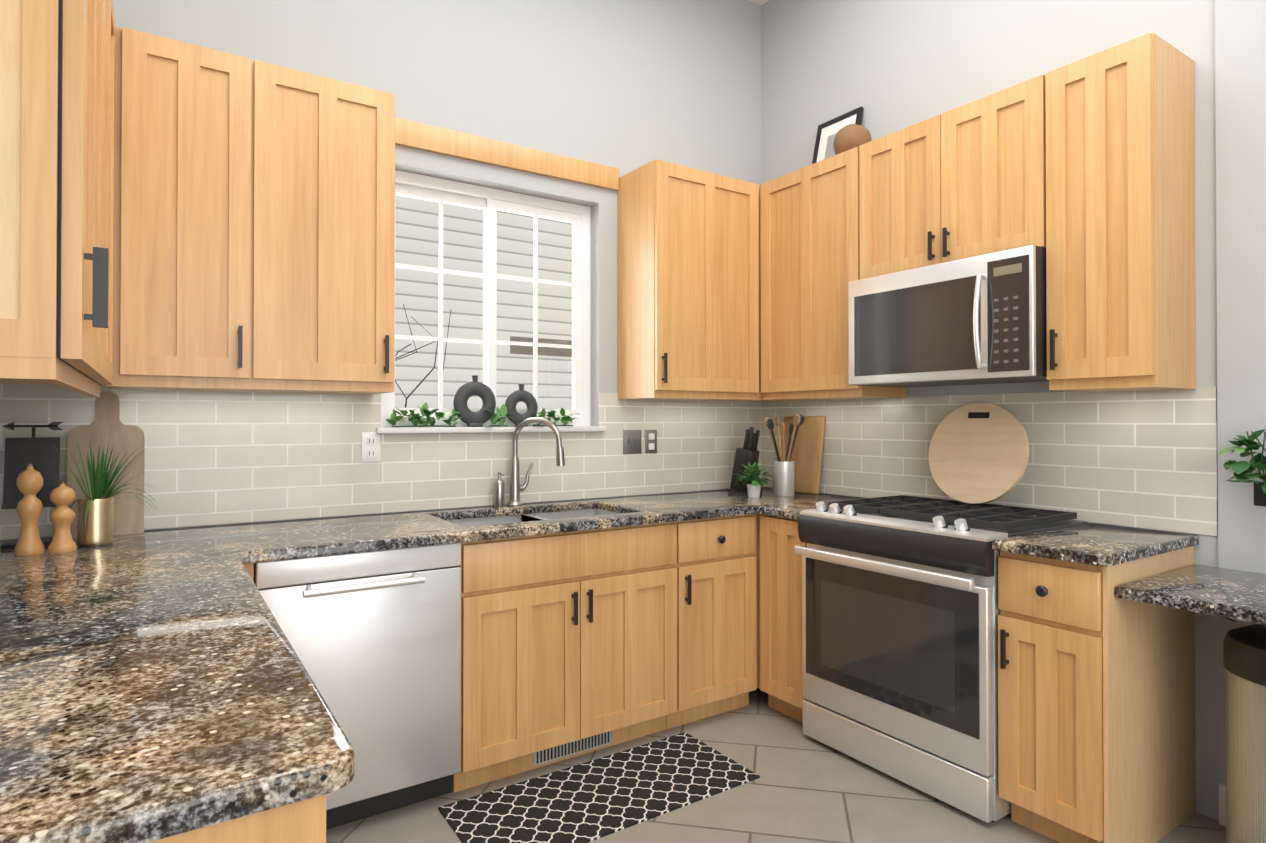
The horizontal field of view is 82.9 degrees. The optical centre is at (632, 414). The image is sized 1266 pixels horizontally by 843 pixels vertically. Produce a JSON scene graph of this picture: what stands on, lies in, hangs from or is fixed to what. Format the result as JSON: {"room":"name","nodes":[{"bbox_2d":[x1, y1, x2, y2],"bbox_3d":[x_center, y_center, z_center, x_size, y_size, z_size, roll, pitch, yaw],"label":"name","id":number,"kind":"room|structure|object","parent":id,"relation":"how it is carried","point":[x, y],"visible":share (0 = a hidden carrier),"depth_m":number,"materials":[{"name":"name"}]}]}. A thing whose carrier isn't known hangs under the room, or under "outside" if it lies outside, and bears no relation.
{"room":"kitchen","nodes":[
{"label":"kitchen","id":0,"kind":"room"},
{"bbox_2d":[3,0,761,539],"bbox_3d":[-0.689,-0.505,3.188,3.600,3.630,0.150,0,-1,-34],"label":"wall","id":1,"kind":"structure","parent":0,"point":[625,86],"depth_m":3.31,"materials":[{"name":"grey paint"}]},
{"bbox_2d":[106,27,394,394],"bbox_3d":[-1.290,-0.622,2.481,0.845,1.080,0.360,0,-1,-34],"label":"upper cabinet","id":2,"kind":"object","parent":1,"relation":"attached to","point":[254,226],"visible":1,"depth_m":2.33,"materials":[{"name":"brown wood"}]},
{"bbox_2d":[361,432,380,461],"bbox_3d":[-1.040,0.130,2.846,0.073,0.118,0.010,0,-1,-34],"label":"electrical outlet","id":3,"kind":"object","parent":1,"relation":"attached to","point":[370,446],"visible":0.94,"depth_m":2.84,"materials":[{"name":"white plastic"}]},
{"bbox_2d":[0,382,759,539],"bbox_3d":[-0.646,0.145,3.118,3.300,0.504,0.006,0,-1,-34],"label":"backsplash","id":4,"kind":"structure","parent":1,"relation":"attached to","point":[216,458],"depth_m":2.80,"materials":[{"name":"grey tile"}]},
{"bbox_2d":[376,426,605,433],"bbox_3d":[-0.601,0.068,3.176,1.060,0.024,0.110,0,-1,-34],"label":"window sill","id":5,"kind":"structure","parent":1,"relation":"attached to","point":[475,429],"depth_m":3.07,"materials":[{"name":"white stone"}]},
{"bbox_2d":[453,375,495,426],"bbox_3d":[-0.688,-0.057,3.119,0.194,0.224,0.037,0,-1,-34],"label":"ring vase","id":6,"kind":"object","parent":5,"relation":"on","point":[465,392],"visible":1,"depth_m":3.10,"materials":[{"name":"grey ceramic"}]},
{"bbox_2d":[386,402,578,426],"bbox_3d":[-0.626,0.006,3.136,0.914,0.117,0.135,0,-1,-34],"label":"garland","id":7,"kind":"object","parent":5,"relation":"on","point":[415,419],"visible":0.94,"depth_m":3.04,"materials":[{"name":"green plant"}]},
{"bbox_2d":[505,384,537,426],"bbox_3d":[-0.505,-0.040,3.241,0.162,0.192,0.033,0,-1,-34],"label":"ring vase","id":8,"kind":"object","parent":5,"relation":"on","point":[521,394],"visible":0.88,"depth_m":3.23,"materials":[{"name":"grey ceramic"}]},
{"bbox_2d":[395,170,590,385],"bbox_3d":[-0.650,-0.480,3.255,1.017,1.077,0.070,0,-1,-34],"label":"window","id":9,"kind":"structure","parent":1,"relation":"attached to","point":[490,200],"depth_m":3.26,"materials":[{"name":"white glass"}]},
{"bbox_2d":[395,117,618,190],"bbox_3d":[-0.552,-1.148,3.181,1.151,0.105,0.022,0,-1,-34],"label":"trim","id":10,"kind":"structure","parent":1,"relation":"attached to","point":[428,138],"depth_m":3.15,"materials":[{"name":"brown wood"}]},
{"bbox_2d":[623,430,645,453],"bbox_3d":[-0.001,0.136,3.534,0.107,0.118,0.016,0,-1,-34],"label":"light switch","id":11,"kind":"object","parent":1,"relation":"attached to","point":[631,441],"depth_m":3.54,"materials":[{"name":"grey metal"}]},
{"bbox_2d":[646,430,656,452],"bbox_3d":[0.092,0.136,3.599,0.073,0.118,0.010,0,-1,-34],"label":"outlet","id":12,"kind":"object","parent":1,"relation":"attached to","point":[651,435],"depth_m":3.60,"materials":[{"name":"grey metal"}]},
{"bbox_2d":[617,159,796,401],"bbox_3d":[0.424,-0.613,3.622,0.963,1.080,0.360,0,-1,-34],"label":"upper cabinet","id":13,"kind":"object","parent":1,"relation":"attached to","point":[688,285],"visible":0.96,"depth_m":3.39,"materials":[{"name":"brown wood"}]},
{"bbox_2d":[758,649,758,687],"bbox_3d":[0.641,0.828,3.607,0.606,0.781,0.606,0,-1,-34],"label":"base cabinet","id":14,"kind":"object","parent":1,"relation":"attached to","point":[758,668],"visible":0.07,"depth_m":3.19,"materials":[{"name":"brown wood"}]},
{"bbox_2d":[750,0,768,4],"bbox_3d":[0.751,-2.387,1.039,3.600,0.100,5.350,0,-1,-34],"label":"ceiling","id":15,"kind":"structure","parent":0,"point":[760,2],"depth_m":4.02,"materials":[{"name":"white paint"}]},
{"bbox_2d":[326,688,1225,842],"bbox_3d":[0.751,1.343,1.009,3.600,0.100,5.350,0,-1,-34],"label":"floor","id":16,"kind":"structure","parent":0,"point":[803,788],"depth_m":2.36,"materials":[{"name":"tile"}]},
{"bbox_2d":[148,563,325,842],"bbox_3d":[-1.148,0.859,1.521,0.696,0.876,2.095,0,-1,-34],"label":"base cabinet","id":17,"kind":"object","parent":16,"relation":"on","point":[303,821],"visible":0.1,"depth_m":0.77,"materials":[{"name":"brown wood"}]},
{"bbox_2d":[0,547,354,842],"bbox_3d":[-0.973,0.401,1.220,0.650,0.033,1.440,0,-1,-34],"label":"countertop","id":18,"kind":"structure","parent":17,"relation":"on","point":[156,683],"depth_m":0.94,"materials":[{"name":"stone"}]},
{"bbox_2d":[0,487,831,566],"bbox_3d":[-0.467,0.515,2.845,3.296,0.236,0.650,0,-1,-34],"label":"countertop","id":19,"kind":"structure","parent":17,"relation":"on","point":[314,537],"depth_m":2.52,"materials":[{"name":"stone"}]},
{"bbox_2d":[14,463,44,555],"bbox_3d":[-1.692,0.263,2.010,0.066,0.255,0.066,0,-1,-34],"label":"pepper mill","id":20,"kind":"object","parent":19,"relation":"on","point":[29,485],"visible":1,"depth_m":1.99,"materials":[{"name":"brown wood"}]},
{"bbox_2d":[0,422,62,548],"bbox_3d":[-1.806,0.207,2.151,0.147,0.369,0.090,0,-1,-34],"label":"stand","id":21,"kind":"object","parent":19,"relation":"on","point":[41,455],"visible":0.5,"depth_m":2.16,"materials":[{"name":"black metal"}]},
{"bbox_2d":[47,480,76,552],"bbox_3d":[-1.632,0.290,2.050,0.066,0.202,0.066,0,-1,-34],"label":"salt mill","id":22,"kind":"object","parent":19,"relation":"on","point":[62,498],"visible":1,"depth_m":2.03,"materials":[{"name":"brown wood"}]},
{"bbox_2d":[12,436,162,546],"bbox_3d":[-1.601,0.226,2.109,0.370,0.331,0.305,0,-1,-34],"label":"potted grass","id":23,"kind":"object","parent":19,"relation":"on","point":[95,520],"depth_m":2.13,"materials":[{"name":"green plant"}]},
{"bbox_2d":[67,391,144,537],"bbox_3d":[-1.732,0.159,2.358,0.205,0.473,0.084,0,-1,-34],"label":"paddle cutting board","id":24,"kind":"object","parent":19,"relation":"on","point":[104,428],"visible":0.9,"depth_m":2.36,"materials":[{"name":"beige wood"}]},
{"bbox_2d":[494,472,504,506],"bbox_3d":[-0.572,0.324,3.086,0.044,0.150,0.062,0,-1,-34],"label":"soap dispenser","id":25,"kind":"object","parent":19,"relation":"on","point":[499,483],"visible":1,"depth_m":3.08,"materials":[{"name":"silver metal"}]},
{"bbox_2d":[507,417,564,506],"bbox_3d":[-0.417,0.205,3.049,0.140,0.387,0.308,0,-1,-34],"label":"faucet","id":26,"kind":"object","parent":19,"relation":"on","point":[516,487],"visible":1,"depth_m":3.11,"materials":[{"name":"silver metal"}]},
{"bbox_2d":[728,427,761,493],"bbox_3d":[0.578,0.234,3.696,0.140,0.340,0.100,0,-1,36],"label":"knife block","id":27,"kind":"object","parent":19,"relation":"on","point":[749,452],"visible":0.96,"depth_m":3.66,"materials":[{"name":"black wood"}]},
{"bbox_2d":[735,462,771,496],"bbox_3d":[0.593,0.316,3.513,0.212,0.172,0.222,0,-1,-34],"label":"potted plant","id":28,"kind":"object","parent":19,"relation":"on","point":[753,471],"visible":1,"depth_m":3.48,"materials":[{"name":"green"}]},
{"bbox_2d":[764,414,803,495],"bbox_3d":[0.752,0.201,3.568,0.201,0.405,0.198,0,-1,-34],"label":"utensil crock","id":29,"kind":"object","parent":19,"relation":"on","point":[783,477],"visible":1,"depth_m":3.53,"materials":[{"name":"silver metal"}]},
{"bbox_2d":[781,416,825,493],"bbox_3d":[0.876,0.208,3.741,0.073,0.397,0.285,0,-1,-34],"label":"cutting board","id":30,"kind":"object","parent":19,"relation":"on","point":[807,455],"visible":0.73,"depth_m":3.68,"materials":[{"name":"brown wood"}]},
{"bbox_2d":[254,543,460,829],"bbox_3d":[-0.990,0.866,2.471,0.615,0.876,0.683,0,-1,-34],"label":"dishwasher","id":31,"kind":"object","parent":16,"relation":"on","point":[374,638],"visible":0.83,"depth_m":2.26,"materials":[{"name":"grey metal"}]},
{"bbox_2d":[452,522,676,791],"bbox_3d":[-0.361,0.870,2.908,0.908,0.876,0.658,0,-1,-34],"label":"base cabinet","id":32,"kind":"object","parent":16,"relation":"on","point":[568,645],"visible":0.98,"depth_m":2.63,"materials":[{"name":"brown wood"}]},
{"bbox_2d":[438,732,759,842],"bbox_3d":[-0.094,1.301,2.468,1.030,0.007,0.435,0,-1,-34],"label":"kitchen mat","id":33,"kind":"object","parent":16,"relation":"on","point":[590,801],"visible":1,"depth_m":2.44,"materials":[{"name":"black fabric"}]},
{"bbox_2d":[666,513,757,728],"bbox_3d":[0.209,0.873,3.287,0.458,0.876,0.658,0,-1,-34],"label":"base cabinet","id":34,"kind":"object","parent":16,"relation":"on","point":[716,565],"visible":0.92,"depth_m":3.03,"materials":[{"name":"brown wood"}]},
{"bbox_2d":[758,514,806,721],"bbox_3d":[0.885,0.872,3.220,0.628,0.876,0.300,0,-1,-34],"label":"base cabinet","id":35,"kind":"object","parent":16,"relation":"on","point":[780,615],"visible":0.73,"depth_m":3.05,"materials":[{"name":"brown wood"}]},
{"bbox_2d":[756,495,864,519],"bbox_3d":[0.895,0.417,3.188,0.650,0.033,0.234,0,-1,-34],"label":"countertop","id":36,"kind":"structure","parent":35,"relation":"on","point":[786,508],"depth_m":3.14,"materials":[{"name":"stone"}]},
{"bbox_2d":[794,495,1087,822],"bbox_3d":[1.143,0.827,2.733,0.718,0.958,0.784,0,-1,-34],"label":"range","id":37,"kind":"object","parent":16,"relation":"on","point":[900,611],"visible":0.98,"depth_m":2.50,"materials":[{"name":"silver metal"}]},
{"bbox_2d":[929,403,1028,503],"bbox_3d":[1.382,0.155,2.886,0.098,0.406,0.410,0,-1,-34],"label":"round cutting board","id":38,"kind":"object","parent":37,"relation":"on","point":[978,453],"visible":1,"depth_m":2.87,"materials":[{"name":"brown wood"}]},
{"bbox_2d":[998,546,1195,842],"bbox_3d":[1.482,0.865,2.295,0.658,0.876,0.309,0,-1,-34],"label":"base cabinet","id":39,"kind":"object","parent":16,"relation":"on","point":[1096,710],"visible":0.98,"depth_m":2.13,"materials":[{"name":"brown wood"}]},
{"bbox_2d":[992,523,1198,566],"bbox_3d":[1.489,0.409,2.296,0.650,0.033,0.324,0,-1,-34],"label":"countertop","id":40,"kind":"structure","parent":39,"relation":"on","point":[1101,545],"depth_m":2.20,"materials":[{"name":"stone"}]},
{"bbox_2d":[1223,624,1265,842],"bbox_3d":[1.760,0.940,1.882,0.394,0.720,0.338,0,-1,-34],"label":"trash can","id":41,"kind":"object","parent":16,"relation":"on","point":[1244,656],"visible":1,"depth_m":1.90,"materials":[{"name":"beige wood"}]},
{"bbox_2d":[761,0,1265,820],"bbox_3d":[2.224,-0.515,1.914,0.162,3.630,5.200,0,-1,-34],"label":"wall","id":42,"kind":"structure","parent":0,"point":[889,66],"depth_m":2.41,"materials":[{"name":"grey paint"}]},
{"bbox_2d":[760,147,906,400],"bbox_3d":[0.939,-0.614,3.419,0.330,1.080,0.603,0,-1,-34],"label":"upper cabinet","id":43,"kind":"object","parent":42,"relation":"attached to","point":[810,237],"visible":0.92,"depth_m":3.31,"materials":[{"name":"brown wood"}]},
{"bbox_2d":[812,106,863,163],"bbox_3d":[0.999,-1.316,3.538,0.092,0.326,0.270,0,-1,-34],"label":"framed art","id":44,"kind":"object","parent":43,"relation":"on","point":[827,131],"visible":0.48,"depth_m":3.58,"materials":[{"name":"black metal"}]},
{"bbox_2d":[833,124,871,154],"bbox_3d":[1.005,-1.240,3.283,0.170,0.170,0.170,0,-1,-34],"label":"decorative ball","id":45,"kind":"object","parent":43,"relation":"on","point":[849,137],"visible":0.6,"depth_m":3.22,"materials":[{"name":"brown"}]},
{"bbox_2d":[859,74,1045,278],"bbox_3d":[1.308,-0.862,2.839,0.360,0.594,0.770,0,-1,-34],"label":"upper cabinet","id":46,"kind":"object","parent":42,"relation":"attached to","point":[968,180],"visible":0.83,"depth_m":2.70,"materials":[{"name":"brown wood"}]},
{"bbox_2d":[848,245,1048,386],"bbox_3d":[1.262,-0.344,2.804,0.456,0.438,0.768,0,-1,-34],"label":"microwave","id":47,"kind":"object","parent":46,"relation":"attached to","point":[980,319],"visible":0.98,"depth_m":2.63,"materials":[{"name":"grey metal"}]},
{"bbox_2d":[760,387,1217,535],"bbox_3d":[1.302,0.146,3.164,0.006,0.504,2.070,0,-1,-34],"label":"backsplash","id":48,"kind":"structure","parent":42,"relation":"attached to","point":[1148,458],"depth_m":2.66,"materials":[{"name":"grey tile"}]},
{"bbox_2d":[1045,33,1195,391],"bbox_3d":[1.610,-0.623,2.384,0.360,1.080,0.313,0,-1,-34],"label":"upper cabinet","id":49,"kind":"object","parent":42,"relation":"attached to","point":[1120,231],"visible":1,"depth_m":2.28,"materials":[{"name":"brown wood"}]},
{"bbox_2d":[1219,783,1225,826],"bbox_3d":[2.728,1.227,0.983,0.015,0.130,3.115,0,-1,-34],"label":"baseboard","id":50,"kind":"structure","parent":42,"relation":"attached to","point":[1222,804],"depth_m":2.27,"materials":[{"name":"white wood"}]},
{"bbox_2d":[1219,429,1265,505],"bbox_3d":[1.990,0.155,2.049,0.278,0.252,0.458,0,-1,-34],"label":"potted plant","id":51,"kind":"object","parent":42,"relation":"attached to","point":[1240,469],"visible":1,"depth_m":2.16,"materials":[{"name":"green plant"}]},
{"bbox_3d":[-0.643,-0.531,0.006,0.150,3.630,5.200,0,-1,-34],"label":"wall","id":52,"kind":"structure","parent":0,"visible":0},
{"bbox_2d":[0,0,114,396],"bbox_3d":[-1.363,-0.612,1.575,0.386,1.115,1.120,0,-1,-34],"label":"upper cabinet","id":53,"kind":"object","parent":52,"relation":"attached to","point":[57,125],"visible":1,"depth_m":1.19,"materials":[{"name":"brown wood"}]},
{"label":"outside","id":54,"kind":"structure","parent":0,"visible":0},
{"bbox_2d":[395,195,571,408],"bbox_3d":[-1.659,-0.480,4.374,4.800,3.600,0.001,0,-1,-34],"label":"siding","id":55,"kind":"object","parent":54,"point":[428,244],"depth_m":4.78,"materials":[{"name":"white"}]},
{"bbox_3d":[2.472,0.901,0.909,0.450,0.781,0.030,0,-1,-34],"label":"support","id":56,"kind":"object","parent":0,"visible":0},
{"bbox_2d":[1115,564,1265,624],"bbox_3d":[2.038,0.498,1.530,0.561,0.033,1.580,0,-1,-34],"label":"countertop","id":57,"kind":"structure","parent":56,"relation":"on","point":[1227,593],"depth_m":1.97,"materials":[{"name":"stone"}]},
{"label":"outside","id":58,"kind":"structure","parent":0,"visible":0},
{"bbox_2d":[395,304,450,407],"bbox_3d":[-1.505,-0.093,3.754,1.109,1.021,0.108,0,-1,-34],"label":"branch","id":59,"kind":"object","parent":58,"point":[408,396],"depth_m":3.94,"materials":[{"name":"brown"}]}
]}

